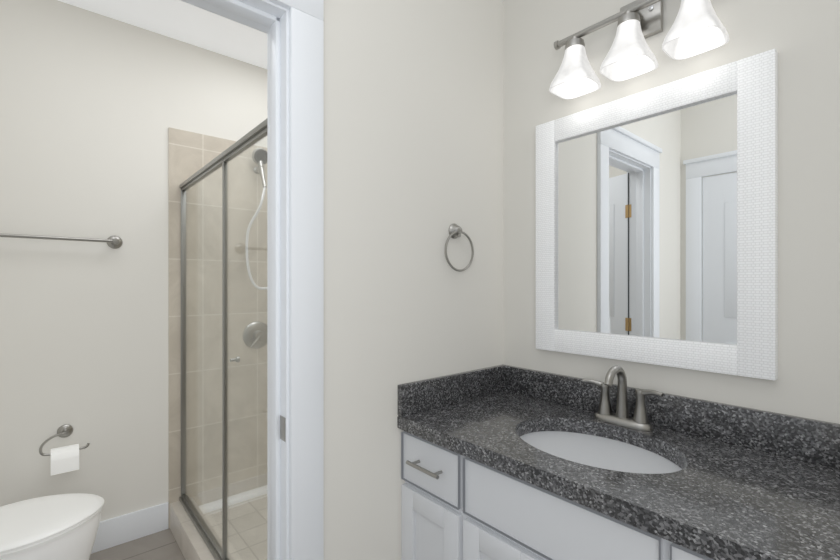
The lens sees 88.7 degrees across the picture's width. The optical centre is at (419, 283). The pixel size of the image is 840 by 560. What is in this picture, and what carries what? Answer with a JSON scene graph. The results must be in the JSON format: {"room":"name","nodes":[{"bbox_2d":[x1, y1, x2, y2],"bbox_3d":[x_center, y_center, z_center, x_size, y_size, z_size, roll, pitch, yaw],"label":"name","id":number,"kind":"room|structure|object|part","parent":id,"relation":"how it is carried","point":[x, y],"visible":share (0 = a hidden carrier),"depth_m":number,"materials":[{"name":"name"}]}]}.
{"room":"bathroom","nodes":[
{"label":"bathroom","id":0,"kind":"room"},
{"bbox_2d":[0,0,266,520],"bbox_3d":[-1.534,-0.010,2.237,2.050,2.640,0.120,0,0,-41],"label":"wall","id":1,"kind":"structure","parent":0,"point":[89,100],"depth_m":2.10,"materials":[{"name":"white paint"}]},
{"bbox_2d":[0,233,122,248],"bbox_3d":[-1.745,-0.210,1.926,0.691,0.066,0.074,0,0,-41],"label":"towel bar","id":2,"kind":"object","parent":1,"relation":"attached to","point":[114,242],"visible":1,"depth_m":2.01,"materials":[{"name":"silver metal"}]},
{"bbox_2d":[39,425,89,475],"bbox_3d":[-1.636,0.759,1.981,0.136,0.188,0.137,0,0,7],"label":"paper holder","id":3,"kind":"object","parent":1,"relation":"attached to","point":[64,459],"visible":1,"depth_m":1.96,"materials":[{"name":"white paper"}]},
{"bbox_3d":[-1.655,0.721,2.005,0.181,0.112,0.073,0,0,-41],"label":"paper holder arm","id":4,"kind":"part","parent":3,"relation":"part of","materials":[{"name":"silver metal"}]},
{"bbox_2d":[91,502,167,553],"bbox_3d":[-0.402,1.240,1.015,1.930,0.146,3.210,0,0,-41],"label":"trim","id":5,"kind":"structure","parent":1,"relation":"attached to","point":[118,530],"depth_m":2.19,"materials":[{"name":"white wood"}]},
{"bbox_3d":[-0.402,1.240,1.015,1.930,0.146,3.210,0,0,-41],"label":"baseboard","id":6,"kind":"part","parent":5,"relation":"part of","materials":[{"name":"white"}]},
{"bbox_2d":[89,528,184,559],"bbox_3d":[-0.402,1.340,1.015,2.170,0.060,3.450,0,0,-41],"label":"floor","id":7,"kind":"structure","parent":0,"point":[162,545],"depth_m":2.11,"materials":[{"name":"tile"}]},
{"bbox_2d":[0,493,103,559],"bbox_3d":[-1.573,0.905,1.496,0.768,0.810,0.481,0,0,-41],"label":"toilet","id":8,"kind":"object","parent":7,"relation":"on","point":[60,526],"visible":1,"depth_m":1.59,"materials":[{"name":"white ceramic"}]},
{"bbox_2d":[170,119,266,559],"bbox_3d":[-0.560,0.251,2.028,0.822,2.118,1.445,0,0,-41],"label":"shower","id":9,"kind":"object","parent":7,"relation":"on","point":[234,527],"visible":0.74,"depth_m":2.12,"materials":[{"name":"metal"}]},
{"bbox_2d":[397,364,839,559],"bbox_3d":[0.516,0.770,1.014,0.539,1.080,1.228,0,0,-41],"label":"vanity","id":10,"kind":"object","parent":7,"relation":"on","point":[499,462],"visible":1,"depth_m":1.04,"materials":[{"name":"grey stone"}]},
{"bbox_2d":[582,365,663,430],"bbox_3d":[0.558,0.316,1.220,0.126,0.172,0.229,0,0,-41],"label":"faucet","id":11,"kind":"object","parent":10,"relation":"on","point":[620,420],"depth_m":1.23,"materials":[{"name":"silver metal"}]},
{"bbox_2d":[58,0,266,68],"bbox_3d":[-0.402,-1.360,1.015,2.170,0.060,3.450,0,0,-41],"label":"ceiling","id":12,"kind":"structure","parent":0,"point":[180,20],"depth_m":2.20,"materials":[{"name":"white paint"}]},
{"bbox_2d":[168,127,266,527],"bbox_3d":[-0.556,0.235,2.031,0.838,2.150,1.470,0,0,-41],"label":"wall","id":13,"kind":"structure","parent":0,"point":[188,152],"depth_m":2.44,"materials":[{"name":"beige tile"}]},
{"bbox_2d":[323,0,502,559],"bbox_3d":[-0.450,-0.010,1.072,1.930,2.640,0.120,0,0,-41],"label":"wall","id":14,"kind":"structure","parent":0,"point":[413,89],"depth_m":1.32,"materials":[{"name":"beige paint"}]},
{"bbox_2d":[184,0,288,559],"bbox_3d":[-0.587,0.300,0.954,0.590,2.020,0.124,0,0,-41],"label":"door jamb","id":15,"kind":"object","parent":14,"relation":"attached to","point":[269,17],"depth_m":1.11,"materials":[{"name":"white wood"}]},
{"bbox_2d":[280,415,284,441],"bbox_3d":[-0.352,0.370,1.102,0.002,0.060,0.030,0,0,-41],"label":"strike plate","id":16,"kind":"object","parent":15,"relation":"attached to","point":[282,419],"depth_m":1.10,"materials":[{"name":"silver metal"}]},
{"bbox_2d":[181,0,323,559],"bbox_3d":[-0.587,0.245,0.954,0.766,2.131,0.182,0,0,-41],"label":"door frame","id":17,"kind":"structure","parent":14,"relation":"attached to","point":[306,17],"depth_m":1.10,"materials":[{"name":"white wood"}]},
{"bbox_2d":[445,224,473,271],"bbox_3d":[0.130,-0.125,1.472,0.140,0.166,0.031,0,0,-41],"label":"towel ring","id":18,"kind":"object","parent":14,"relation":"attached to","point":[455,231],"visible":1,"depth_m":1.46,"materials":[{"name":"silver metal"}]},
{"bbox_2d":[503,0,839,423],"bbox_3d":[0.375,-0.010,1.685,0.120,2.640,3.450,0,0,-41],"label":"wall","id":19,"kind":"structure","parent":0,"point":[805,34],"depth_m":1.07,"materials":[{"name":"beige paint"}]},
{"bbox_2d":[549,0,728,98],"bbox_3d":[0.597,-0.723,1.226,0.140,0.220,0.472,0,0,-41],"label":"sconce","id":20,"kind":"object","parent":19,"relation":"attached to","point":[696,29],"visible":1,"depth_m":1.21,"materials":[{"name":"white glass"}]},
{"bbox_2d":[536,49,777,379],"bbox_3d":[0.632,-0.164,1.271,0.029,0.784,0.660,0,0,-41],"label":"mirror","id":21,"kind":"object","parent":19,"relation":"attached to","point":[657,207],"visible":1,"depth_m":1.19,"materials":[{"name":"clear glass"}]},
{"bbox_3d":[0.633,-0.164,1.272,0.004,0.642,0.518,0,0,-41],"label":"glass","id":22,"kind":"part","parent":21,"relation":"part of","materials":[{"name":"white mirror"}]}
]}

